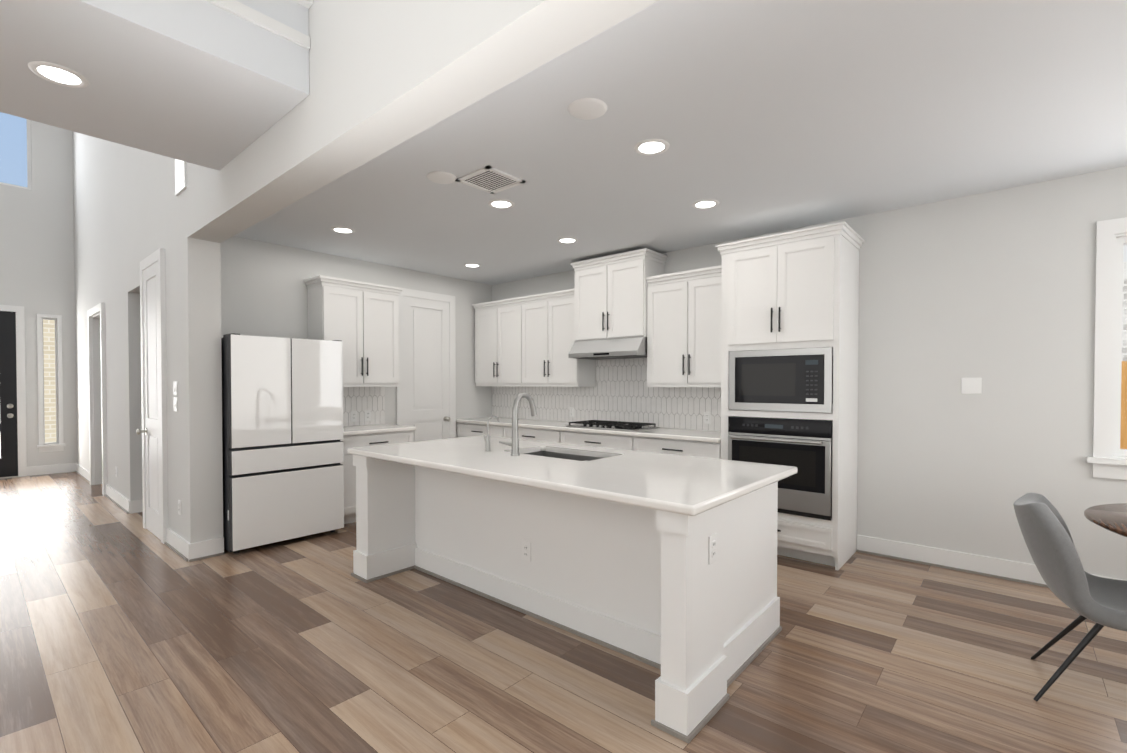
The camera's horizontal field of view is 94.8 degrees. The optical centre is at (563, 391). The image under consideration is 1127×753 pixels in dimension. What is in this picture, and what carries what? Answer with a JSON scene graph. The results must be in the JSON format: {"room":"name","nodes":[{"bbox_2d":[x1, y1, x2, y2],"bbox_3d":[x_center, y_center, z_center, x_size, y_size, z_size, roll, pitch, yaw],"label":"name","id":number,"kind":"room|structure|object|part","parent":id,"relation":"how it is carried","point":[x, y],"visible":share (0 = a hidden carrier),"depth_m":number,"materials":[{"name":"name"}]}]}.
{"room":"kitchen","nodes":[
{"label":"kitchen","id":0,"kind":"room"},
{"bbox_2d":[0,120,59,466],"bbox_3d":[-9.524,-2.220,6.058,0.150,7.000,5.140,1,1,41],"label":"wall","id":1,"kind":"structure","parent":0,"point":[29,254],"depth_m":7.77,"materials":[{"name":"grey paint"}]},
{"bbox_2d":[0,305,26,478],"bbox_3d":[-8.350,0.002,7.292,0.050,2.520,1.090,1,1,41],"label":"door","id":2,"kind":"structure","parent":1,"relation":"attached to","point":[13,456],"depth_m":7.59,"materials":[{"name":"black wood"}]},
{"bbox_2d":[7,404,13,417],"bbox_3d":[-8.064,0.278,7.557,0.059,0.208,0.068,1,1,41],"label":"hardware piece","id":3,"kind":"object","parent":2,"relation":"attached to","point":[10,415],"visible":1,"depth_m":7.55,"materials":[{"name":"grey metal"}]},
{"bbox_2d":[0,113,31,189],"bbox_3d":[-8.643,-3.590,7.061,0.060,1.170,1.940,1,1,41],"label":"window","id":4,"kind":"structure","parent":1,"relation":"in","point":[28,126],"depth_m":7.76,"materials":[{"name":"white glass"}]},
{"bbox_2d":[27,463,74,475],"bbox_3d":[-7.839,1.185,7.925,0.016,0.135,0.510,1,1,41],"label":"baseboard","id":5,"kind":"structure","parent":1,"relation":"attached to","point":[69,467],"depth_m":7.92,"materials":[{"name":"white wood"}]},
{"bbox_2d":[37,314,65,451],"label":"window","id":6,"kind":"structure","parent":1,"relation":"in","point":[59,445],"depth_m":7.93,"materials":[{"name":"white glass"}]},
{"bbox_2d":[0,472,1126,752],"bbox_3d":[-3.236,1.349,3.211,13.450,0.050,9.300,1,1,41],"label":"floor","id":7,"kind":"structure","parent":0,"point":[122,630],"depth_m":2.54,"materials":[{"name":"brown wood"}]},
{"bbox_2d":[221,333,343,552],"bbox_3d":[-2.614,0.415,4.684,0.781,1.772,0.908,1,1,41],"label":"fridge","id":8,"kind":"object","parent":7,"relation":"on","point":[282,437],"visible":0.92,"depth_m":4.36,"materials":[{"name":"white metal"}]},
{"bbox_2d":[340,433,412,523],"bbox_3d":[-2.110,0.853,5.438,0.618,0.875,0.831,1,1,41],"label":"base cabinet","id":9,"kind":"object","parent":7,"relation":"on","point":[369,439],"depth_m":5.06,"materials":[{"name":"white wood"}]},
{"bbox_2d":[343,425,415,436],"bbox_3d":[-2.097,0.395,5.424,0.647,0.040,0.865,1,1,41],"label":"countertop","id":10,"kind":"structure","parent":9,"relation":"on","point":[349,430],"depth_m":5.33,"materials":[{"name":"white stone"}]},
{"bbox_2d":[456,421,507,437],"bbox_3d":[-0.825,0.834,6.658,0.956,0.875,0.617,1,1,41],"label":"base cabinet","id":11,"kind":"object","parent":7,"relation":"on","point":[462,430],"depth_m":6.41,"materials":[{"name":"white wood"}]},
{"bbox_2d":[508,429,563,443],"bbox_3d":[-0.173,0.843,6.093,1.031,0.875,0.617,1,1,41],"label":"base cabinet","id":12,"kind":"object","parent":7,"relation":"on","point":[545,435],"depth_m":5.75,"materials":[{"name":"white wood"}]},
{"bbox_2d":[348,453,781,743],"bbox_3d":[-0.136,0.886,3.283,2.646,0.874,1.178,1,1,41],"label":"kitchen island","id":13,"kind":"object","parent":7,"relation":"on","point":[666,564],"depth_m":2.77,"materials":[{"name":"white wood"}]},
{"bbox_2d":[347,435,797,516],"bbox_3d":[-0.123,0.428,3.283,2.690,0.040,1.240,1,1,41],"label":"island countertop","id":14,"kind":"structure","parent":13,"relation":"on","point":[681,485],"depth_m":2.74,"materials":[{"name":"white stone"}]},
{"bbox_2d":[483,416,498,452],"bbox_3d":[-0.495,0.283,3.572,0.056,0.241,0.126,1,1,41],"label":"faucet","id":15,"kind":"object","parent":14,"relation":"on","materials":[{"name":"silver metal"}]},
{"bbox_2d":[499,393,538,456],"bbox_3d":[-0.292,0.207,3.412,0.147,0.399,0.230,1,1,41],"label":"faucet","id":16,"kind":"object","parent":14,"relation":"on","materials":[{"name":"silver metal"}]},
{"bbox_2d":[539,449,598,460],"bbox_3d":[-0.011,0.546,3.460,0.780,0.225,0.460,1,1,41],"label":"sink","id":17,"kind":"object","parent":14,"relation":"in","point":[542,452],"depth_m":3.68,"materials":[{"name":"silver metal"}]},
{"bbox_2d":[564,433,639,450],"bbox_3d":[0.516,0.852,5.495,1.056,0.875,0.617,1,1,41],"label":"base cabinet","id":18,"kind":"object","parent":7,"relation":"on","point":[605,440],"depth_m":5.18,"materials":[{"name":"white wood"}]},
{"bbox_2d":[640,437,723,458],"bbox_3d":[1.171,0.860,4.926,0.942,0.875,0.617,1,1,41],"label":"base cabinet","id":19,"kind":"object","parent":7,"relation":"on","point":[705,449],"depth_m":4.60,"materials":[{"name":"white wood"}]},
{"bbox_2d":[456,417,723,444],"bbox_3d":[0.160,0.390,5.777,3.594,0.040,0.647,1,1,41],"label":"countertop","id":20,"kind":"structure","parent":19,"relation":"on","point":[714,435],"depth_m":5.21,"materials":[{"name":"white stone"}]},
{"bbox_2d":[566,420,658,430],"bbox_3d":[0.505,0.350,5.471,0.860,0.048,0.490,1,1,41],"label":"cooktop","id":21,"kind":"object","parent":20,"relation":"in","point":[590,424],"depth_m":5.35,"materials":[{"name":"black metal"}]},
{"bbox_2d":[724,413,851,524],"bbox_3d":[1.830,0.574,4.248,0.780,0.732,0.532,1,1,41],"label":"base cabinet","id":22,"kind":"object","parent":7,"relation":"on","point":[819,445],"depth_m":3.95,"materials":[{"name":"white wood"}]},
{"bbox_2d":[728,416,832,520],"bbox_3d":[1.813,0.574,4.228,0.780,0.732,0.587,1,1,41],"label":"wall oven","id":23,"kind":"object","parent":22,"relation":"in","point":[803,443],"depth_m":3.96,"materials":[{"name":"silver glass"}]},
{"bbox_2d":[1013,493,1126,700],"bbox_3d":[2.383,0.918,2.248,0.661,0.849,0.549,1,1,41],"label":"chair","id":24,"kind":"object","parent":7,"relation":"on","point":[1072,584],"visible":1,"depth_m":2.22,"materials":[{"name":"grey fabric"}]},
{"bbox_3d":[2.374,0.733,2.253,0.641,0.490,0.578,1,1,41],"label":"seat","id":25,"kind":"part","parent":24,"relation":"part of","materials":[{"name":"grey fabric"}]},
{"bbox_2d":[1084,503,1126,536],"bbox_3d":[2.916,0.960,2.064,1.200,0.762,1.200,1,1,41],"label":"table","id":26,"kind":"object","parent":7,"relation":"on","point":[1112,518],"visible":1,"depth_m":2.39,"materials":[{"name":"brown wood"}]},
{"bbox_2d":[72,0,1126,579],"bbox_3d":[-2.613,-2.187,3.876,13.150,7.000,0.220,1,1,41],"label":"wall","id":27,"kind":"structure","parent":0,"point":[994,290],"depth_m":3.81,"materials":[{"name":"grey paint"}]},
{"bbox_2d":[75,463,89,482],"bbox_3d":[-7.068,1.190,7.628,1.570,0.135,0.028,1,1,41],"label":"baseboard","id":28,"kind":"structure","parent":27,"relation":"attached to","point":[85,474],"depth_m":7.65,"materials":[{"name":"white wood"}]},
{"bbox_2d":[87,303,106,494],"bbox_3d":[-5.989,0.084,6.817,1.080,2.370,0.254,1,1,41],"label":"trim","id":29,"kind":"structure","parent":27,"relation":"attached to","point":[97,397],"depth_m":7.03,"materials":[{"name":"white wood"}]},
{"bbox_2d":[104,484,134,513],"bbox_3d":[-5.151,1.215,5.965,1.486,0.135,0.028,1,1,41],"label":"baseboard","id":30,"kind":"structure","parent":27,"relation":"attached to","point":[128,506],"depth_m":5.78,"materials":[{"name":"white wood"}]},
{"bbox_2d":[136,248,167,543],"bbox_3d":[-3.742,0.037,4.676,0.790,2.530,0.101,1,1,41],"label":"door","id":31,"kind":"structure","parent":27,"relation":"attached to","point":[153,431],"depth_m":4.65,"materials":[{"name":"white wood"}]},
{"bbox_2d":[0,0,312,170],"bbox_3d":[-3.526,-1.743,0.999,1.490,0.600,5.328,1,1,41],"label":"ceiling","id":32,"kind":"structure","parent":27,"relation":"attached to","point":[218,85],"depth_m":2.43,"materials":[{"name":"white paint"}]},
{"bbox_2d":[28,61,88,87],"bbox_3d":[-2.327,-1.459,2.393,0.203,0.009,0.203,1,1,35],"label":"recessed light","id":33,"kind":"object","parent":32,"relation":"in","point":[53,73],"depth_m":2.39,"materials":[{"name":"white plastic"}]},
{"bbox_2d":[173,381,177,411],"bbox_3d":[-3.159,0.038,4.229,0.132,0.244,0.011,1,1,41],"label":"switch plate","id":34,"kind":"object","parent":27,"relation":"attached to","point":[175,383],"depth_m":4.24,"materials":[{"name":"white plastic"}]},
{"bbox_2d":[164,528,194,561],"bbox_3d":[-3.154,1.241,4.232,0.723,0.135,0.028,1,1,41],"label":"baseboard","id":35,"kind":"structure","parent":27,"relation":"attached to","point":[186,550],"depth_m":4.16,"materials":[{"name":"white wood"}]},
{"bbox_2d":[178,500,180,514],"bbox_3d":[-3.115,0.939,4.207,0.072,0.116,0.009,1,1,41],"label":"outlet","id":36,"kind":"object","parent":27,"relation":"attached to","point":[179,502],"depth_m":4.20,"materials":[{"name":"white plastic"}]},
{"bbox_2d":[175,159,186,195],"bbox_3d":[-2.998,-1.739,4.058,0.280,0.340,0.019,1,1,41],"label":"window","id":37,"kind":"structure","parent":27,"relation":"attached to","point":[180,176],"depth_m":4.03,"materials":[{"name":"white glass"}]},
{"bbox_2d":[306,281,399,384],"bbox_3d":[-2.212,-0.584,5.505,0.348,1.005,0.831,1,1,41],"label":"upper cabinet","id":38,"kind":"object","parent":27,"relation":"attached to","point":[366,319],"depth_m":5.36,"materials":[{"name":"white wood"}]},
{"bbox_2d":[396,288,455,441],"bbox_3d":[-1.652,0.026,6.352,0.101,2.500,0.840,1,1,41],"label":"door","id":39,"kind":"structure","parent":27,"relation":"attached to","point":[426,398],"depth_m":6.36,"materials":[{"name":"white wood"}]},
{"bbox_2d":[475,301,523,384],"bbox_3d":[-0.707,-0.602,6.713,0.943,1.005,0.347,1,1,41],"label":"upper cabinet","id":40,"kind":"object","parent":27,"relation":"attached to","point":[499,329],"depth_m":6.57,"materials":[{"name":"white wood"}]},
{"bbox_2d":[524,293,595,384],"bbox_3d":[-0.091,-0.594,6.179,0.942,1.005,0.347,1,1,41],"label":"upper cabinet","id":41,"kind":"object","parent":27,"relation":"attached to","point":[546,362],"depth_m":6.00,"materials":[{"name":"white wood"}]},
{"bbox_2d":[568,249,667,360],"bbox_3d":[0.552,-0.861,5.513,0.889,0.990,0.502,1,1,41],"label":"upper cabinet","id":42,"kind":"object","parent":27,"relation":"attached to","point":[608,301],"depth_m":5.36,"materials":[{"name":"white wood"}]},
{"bbox_2d":[569,337,646,359],"bbox_3d":[0.551,-0.455,5.518,0.882,0.188,0.503,1,1,41],"label":"range hood","id":43,"kind":"object","parent":42,"relation":"attached to","point":[592,348],"depth_m":5.36,"materials":[{"name":"silver metal"}]},
{"bbox_2d":[644,269,751,384],"bbox_3d":[1.279,-0.576,4.990,0.892,1.005,0.347,1,1,41],"label":"upper cabinet","id":44,"kind":"object","parent":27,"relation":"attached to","point":[694,320],"depth_m":4.81,"materials":[{"name":"white wood"}]},
{"bbox_2d":[724,345,843,404],"bbox_3d":[1.768,-0.122,4.166,0.780,0.422,0.323,1,1,41],"label":"upper cabinet","id":45,"kind":"object","parent":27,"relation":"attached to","point":[746,350],"depth_m":4.00,"materials":[{"name":"white wood"}]},
{"bbox_2d":[729,347,832,412],"bbox_3d":[1.769,-0.092,4.167,0.780,0.482,0.322,1,1,41],"label":"microwave","id":46,"kind":"object","parent":45,"relation":"in","point":[762,379],"depth_m":4.03,"materials":[{"name":"silver metal"}]},
{"bbox_2d":[961,378,981,393],"bbox_3d":[2.961,-0.045,3.764,0.117,0.116,0.011,1,1,41],"label":"switch plate","id":47,"kind":"object","parent":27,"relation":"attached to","point":[971,385],"depth_m":3.76,"materials":[{"name":"white plastic"}]},
{"bbox_2d":[857,535,1126,587],"bbox_3d":[3.539,1.255,3.270,2.995,0.135,0.028,1,1,41],"label":"baseboard","id":48,"kind":"structure","parent":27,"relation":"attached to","point":[999,568],"depth_m":3.83,"materials":[{"name":"white wood"}]},
{"bbox_2d":[1086,217,1126,479],"bbox_3d":[3.857,-0.266,3.023,1.130,1.645,0.170,1,1,41],"label":"window","id":49,"kind":"structure","parent":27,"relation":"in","point":[1108,459],"depth_m":3.32,"materials":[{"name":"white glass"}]},
{"bbox_2d":[234,0,1126,284],"bbox_3d":[-1.414,-1.528,5.268,13.150,0.160,3.440,1,1,41],"label":"ceiling","id":50,"kind":"structure","parent":0,"point":[764,116],"depth_m":2.84,"materials":[{"name":"white paint"}]},
{"bbox_2d":[330,227,354,233],"bbox_3d":[-1.959,-1.432,4.603,0.203,0.009,0.203,1,1,35],"label":"recessed light","id":51,"kind":"object","parent":50,"relation":"in","point":[345,230],"depth_m":4.60,"materials":[{"name":"white plastic"}]},
{"bbox_2d":[464,263,480,267],"bbox_3d":[-1.049,-1.453,5.972,0.203,0.009,0.203,1,1,35],"label":"recessed light","id":52,"kind":"object","parent":50,"relation":"in","point":[472,265],"depth_m":5.97,"materials":[{"name":"white plastic"}]},
{"bbox_2d":[455,165,524,193],"bbox_3d":[-0.489,-1.414,3.474,0.330,0.012,0.330,1,1,41],"label":"ceiling vent","id":53,"kind":"object","parent":50,"relation":"in","point":[490,179],"visible":1,"depth_m":3.46,"materials":[{"name":"white plastic"}]},
{"bbox_2d":[488,199,514,208],"bbox_3d":[-0.473,-1.422,3.936,0.203,0.009,0.203,1,1,35],"label":"recessed light","id":54,"kind":"object","parent":50,"relation":"in","point":[496,203],"depth_m":3.92,"materials":[{"name":"white plastic"}]},
{"bbox_2d":[557,237,577,243],"bbox_3d":[0.038,-1.437,4.936,0.203,0.009,0.203,1,1,35],"label":"recessed light","id":55,"kind":"object","parent":50,"relation":"in","point":[566,240],"depth_m":4.93,"materials":[{"name":"white plastic"}]},
{"bbox_2d":[634,139,669,154],"bbox_3d":[0.509,-1.408,2.992,0.203,0.009,0.203,1,1,35],"label":"recessed light","id":56,"kind":"object","parent":50,"relation":"in","point":[649,146],"depth_m":2.98,"materials":[{"name":"white plastic"}]},
{"bbox_2d":[692,199,719,208],"bbox_3d":[1.080,-1.422,3.940,0.203,0.009,0.203,1,1,35],"label":"recessed light","id":57,"kind":"object","parent":50,"relation":"in","point":[709,203],"depth_m":3.93,"materials":[{"name":"white plastic"}]},
{"label":"outside","id":58,"kind":"structure","parent":0,"visible":0},
{"bbox_2d":[1120,361,1126,448],"bbox_3d":[4.955,0.670,3.956,3.634,1.884,0.058,1,1,41],"label":"fence","id":59,"kind":"object","parent":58,"point":[1123,437],"depth_m":4.26,"materials":[{"name":"brown wood"}]},
{"bbox_2d":[1122,245,1126,360],"bbox_3d":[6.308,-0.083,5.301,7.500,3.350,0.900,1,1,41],"label":"brick house","id":60,"kind":"structure","parent":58,"point":[1124,332],"depth_m":5.72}
]}

